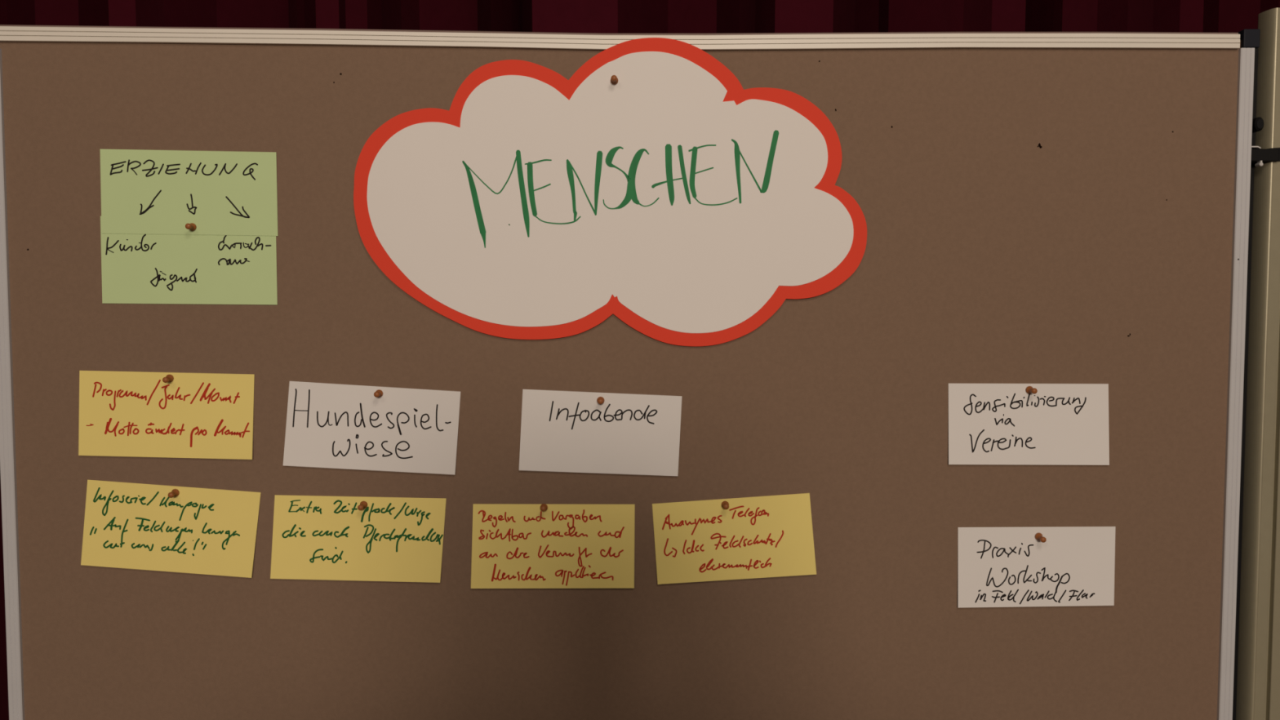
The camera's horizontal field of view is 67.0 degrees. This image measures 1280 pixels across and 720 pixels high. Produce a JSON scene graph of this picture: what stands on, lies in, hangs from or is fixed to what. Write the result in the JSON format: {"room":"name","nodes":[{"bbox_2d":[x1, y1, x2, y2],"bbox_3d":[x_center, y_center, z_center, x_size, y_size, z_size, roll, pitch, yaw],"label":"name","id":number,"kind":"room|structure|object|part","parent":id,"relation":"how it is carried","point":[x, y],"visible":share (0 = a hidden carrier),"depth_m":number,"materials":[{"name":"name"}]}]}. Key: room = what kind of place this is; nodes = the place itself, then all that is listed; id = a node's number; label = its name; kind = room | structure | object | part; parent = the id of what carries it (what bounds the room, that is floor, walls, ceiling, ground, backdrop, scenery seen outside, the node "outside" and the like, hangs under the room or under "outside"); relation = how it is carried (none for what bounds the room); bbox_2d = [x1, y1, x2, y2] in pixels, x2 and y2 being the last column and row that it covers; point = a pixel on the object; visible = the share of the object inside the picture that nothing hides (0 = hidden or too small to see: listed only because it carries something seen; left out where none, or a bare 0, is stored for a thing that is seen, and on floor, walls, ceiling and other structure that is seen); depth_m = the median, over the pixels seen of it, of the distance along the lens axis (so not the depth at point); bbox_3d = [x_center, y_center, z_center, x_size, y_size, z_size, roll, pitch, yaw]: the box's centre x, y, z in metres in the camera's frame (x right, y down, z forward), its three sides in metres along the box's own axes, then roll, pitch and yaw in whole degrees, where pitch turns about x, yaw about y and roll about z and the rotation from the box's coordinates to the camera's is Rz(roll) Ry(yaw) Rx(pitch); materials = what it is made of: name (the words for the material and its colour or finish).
{"room":"meeting room","nodes":[
{"label":"meeting room","id":0,"kind":"room"},
{"bbox_3d":[-0.025,1.785,-2.103,8.000,0.100,9.300,0,3,0],"label":"floor","id":1,"kind":"structure","parent":0,"visible":0},
{"bbox_2d":[0,0,1279,719],"bbox_3d":[0.025,-0.047,1.711,5.399,3.092,0.341,0,3,-1],"label":"stage curtain","id":2,"kind":"object","parent":1,"relation":"on","point":[596,16],"visible":0.09,"depth_m":1.66,"materials":[{"name":"red fabric"}]},
{"bbox_2d":[1232,7,1279,719],"bbox_3d":[0.768,0.569,1.217,0.148,1.974,0.500,0,3,0],"label":"post","id":3,"kind":"object","parent":1,"relation":"on","point":[1256,678],"visible":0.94,"depth_m":1.17,"materials":[{"name":"beige metal"}]},
{"bbox_2d":[0,24,1260,719],"bbox_3d":[-0.023,0.210,1.178,1.496,1.215,0.032,0,3,0],"label":"pinboard","id":4,"kind":"object","parent":3,"relation":"attached to","point":[1037,207],"visible":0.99,"depth_m":1.16,"materials":[{"name":"brown fabric"}]},
{"bbox_3d":[-0.759,0.223,1.178,0.017,1.180,0.029,0,3,0],"label":"rail","id":5,"kind":"part","parent":4,"relation":"part of","materials":[{"name":"silver metal"}]},
{"bbox_2d":[78,370,254,459],"bbox_3d":[-0.567,0.066,1.158,0.212,0.107,0.003,0,3,0],"label":"card","id":6,"kind":"object","parent":4,"relation":"attached to","point":[135,414],"visible":1,"depth_m":1.16,"materials":[{"name":"yellow paper"}]},
{"bbox_2d":[162,374,173,382],"bbox_3d":[-0.562,0.022,1.155,0.009,0.009,0.027,0,3,0],"label":"pin","id":7,"kind":"object","parent":4,"relation":"attached to","point":[169,378],"visible":1,"depth_m":1.15,"materials":[{"name":"brown wood"}]},
{"bbox_2d":[80,480,261,577],"bbox_3d":[-0.565,0.203,1.165,0.218,0.119,0.004,0,3,0],"label":"card","id":8,"kind":"object","parent":4,"relation":"attached to","point":[127,525],"visible":1,"depth_m":1.17,"materials":[{"name":"yellow paper"}]},
{"bbox_2d":[168,488,179,497],"bbox_3d":[-0.559,0.160,1.163,0.009,0.009,0.027,0,3,0],"label":"pin","id":9,"kind":"object","parent":4,"relation":"attached to","point":[175,492],"visible":1,"depth_m":1.16,"materials":[{"name":"brown wood"}]},
{"bbox_2d":[100,216,277,304],"bbox_3d":[-0.536,-0.118,1.149,0.208,0.105,0.001,0,3,0],"label":"card","id":10,"kind":"object","parent":4,"relation":"attached to","point":[136,268],"visible":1,"depth_m":1.15,"materials":[{"name":"green"}]},
{"bbox_2d":[100,149,277,235],"bbox_3d":[-0.534,-0.198,1.145,0.209,0.102,0.001,0,3,0],"label":"card","id":11,"kind":"object","parent":4,"relation":"attached to","point":[144,192],"visible":1,"depth_m":1.15,"materials":[{"name":"green"}]},
{"bbox_2d":[185,222,195,231],"bbox_3d":[-0.531,-0.158,1.145,0.009,0.009,0.027,0,3,0],"label":"pin","id":12,"kind":"object","parent":4,"relation":"attached to","point":[192,226],"visible":1,"depth_m":1.14,"materials":[{"name":"brown plastic"}]},
{"bbox_2d":[270,494,446,582],"bbox_3d":[-0.340,0.216,1.166,0.213,0.106,0.004,0,3,0],"label":"card","id":13,"kind":"object","parent":4,"relation":"attached to","point":[315,537],"visible":1,"depth_m":1.17,"materials":[{"name":"yellow paper"}]},
{"bbox_2d":[357,501,367,510],"bbox_3d":[-0.333,0.174,1.163,0.009,0.009,0.027,0,3,0],"label":"pin","id":14,"kind":"object","parent":4,"relation":"attached to","point":[363,504],"visible":1,"depth_m":1.16,"materials":[{"name":"brown wood"}]},
{"bbox_2d":[283,381,460,475],"bbox_3d":[-0.322,0.082,1.159,0.214,0.112,0.004,0,3,0],"label":"card","id":15,"kind":"object","parent":4,"relation":"attached to","point":[328,425],"visible":1,"depth_m":1.16,"materials":[{"name":"white paper"}]},
{"bbox_2d":[373,389,382,397],"bbox_3d":[-0.312,0.040,1.156,0.009,0.009,0.027,0,3,0],"label":"pin","id":16,"kind":"object","parent":4,"relation":"attached to","point":[378,393],"visible":1,"depth_m":1.15,"materials":[{"name":"brown wood"}]},
{"bbox_2d":[540,503,547,511],"bbox_3d":[-0.116,0.177,1.164,0.009,0.009,0.027,0,3,0],"label":"pin","id":17,"kind":"object","parent":4,"relation":"attached to","point":[544,507],"visible":1,"depth_m":1.15,"materials":[{"name":"brown wood"}]},
{"bbox_2d":[471,503,635,588],"bbox_3d":[-0.105,0.225,1.166,0.198,0.102,0.004,0,3,0],"label":"card","id":18,"kind":"object","parent":4,"relation":"attached to","point":[514,545],"visible":1,"depth_m":1.17,"materials":[{"name":"yellow paper"}]},
{"bbox_2d":[519,389,681,475],"bbox_3d":[-0.048,0.087,1.159,0.196,0.104,0.004,0,3,0],"label":"card","id":19,"kind":"object","parent":4,"relation":"attached to","point":[562,431],"visible":1,"depth_m":1.16,"materials":[{"name":"white paper"}]},
{"bbox_2d":[596,396,604,404],"bbox_3d":[-0.047,0.048,1.157,0.009,0.009,0.027,0,3,0],"label":"pin","id":20,"kind":"object","parent":4,"relation":"attached to","point":[600,400],"visible":1,"depth_m":1.15,"materials":[{"name":"brown wood"}]},
{"bbox_2d":[353,37,866,346],"bbox_3d":[-0.035,-0.196,1.141,0.607,0.361,0.004,0,3,0],"label":"cloud","id":21,"kind":"object","parent":4,"relation":"attached to","point":[675,200],"visible":1,"depth_m":1.14,"materials":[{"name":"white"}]},
{"bbox_2d":[610,75,617,84],"bbox_3d":[-0.030,-0.327,1.130,0.009,0.009,0.027,0,3,0],"label":"pin","id":22,"kind":"object","parent":4,"relation":"attached to","point":[614,80],"visible":1,"depth_m":1.12,"materials":[{"name":"brown wood"}]},
{"bbox_3d":[-0.033,-0.378,1.146,1.472,0.027,0.029,0,3,0],"label":"rail","id":23,"kind":"part","parent":4,"relation":"part of","materials":[{"name":"silver metal"}]},
{"bbox_2d":[721,501,728,509],"bbox_3d":[0.102,0.174,1.163,0.009,0.009,0.027,0,3,0],"label":"pin","id":24,"kind":"object","parent":4,"relation":"attached to","point":[725,504],"visible":1,"depth_m":1.15,"materials":[{"name":"brown wood"}]},
{"bbox_2d":[652,493,816,584],"bbox_3d":[0.114,0.216,1.166,0.198,0.111,0.004,0,3,0],"label":"card","id":25,"kind":"object","parent":4,"relation":"attached to","point":[769,535],"visible":1,"depth_m":1.17,"materials":[{"name":"yellow paper"}]},
{"bbox_2d":[948,383,1109,465],"bbox_3d":[0.466,0.077,1.159,0.194,0.098,0.003,0,3,0],"label":"card","id":26,"kind":"object","parent":4,"relation":"attached to","point":[989,424],"visible":1,"depth_m":1.16,"materials":[{"name":"white paper"}]},
{"bbox_2d":[1026,386,1037,394],"bbox_3d":[0.466,0.036,1.156,0.009,0.009,0.027,0,3,0],"label":"pin","id":27,"kind":"object","parent":4,"relation":"attached to","point":[1029,389],"visible":1,"depth_m":1.15,"materials":[{"name":"brown wood"}]},
{"bbox_2d":[957,526,1115,607],"bbox_3d":[0.479,0.250,1.168,0.190,0.098,0.004,0,3,0],"label":"card","id":28,"kind":"object","parent":4,"relation":"attached to","point":[1075,566],"visible":1,"depth_m":1.17,"materials":[{"name":"white paper"}]},
{"bbox_2d":[1035,533,1046,542],"bbox_3d":[0.481,0.213,1.165,0.009,0.009,0.027,0,3,0],"label":"pin","id":29,"kind":"object","parent":4,"relation":"attached to","point":[1038,536],"visible":1,"depth_m":1.16,"materials":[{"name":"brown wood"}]},
{"bbox_3d":[0.713,0.223,1.178,0.017,1.180,0.029,0,3,0],"label":"rail","id":30,"kind":"part","parent":4,"relation":"part of","materials":[{"name":"silver metal"}]},
{"bbox_3d":[0.732,-0.279,1.148,0.011,0.016,0.015,0,3,0],"label":"clamp knob","id":31,"kind":"part","parent":3,"relation":"part of","materials":[{"name":"black plastic"}]}
]}

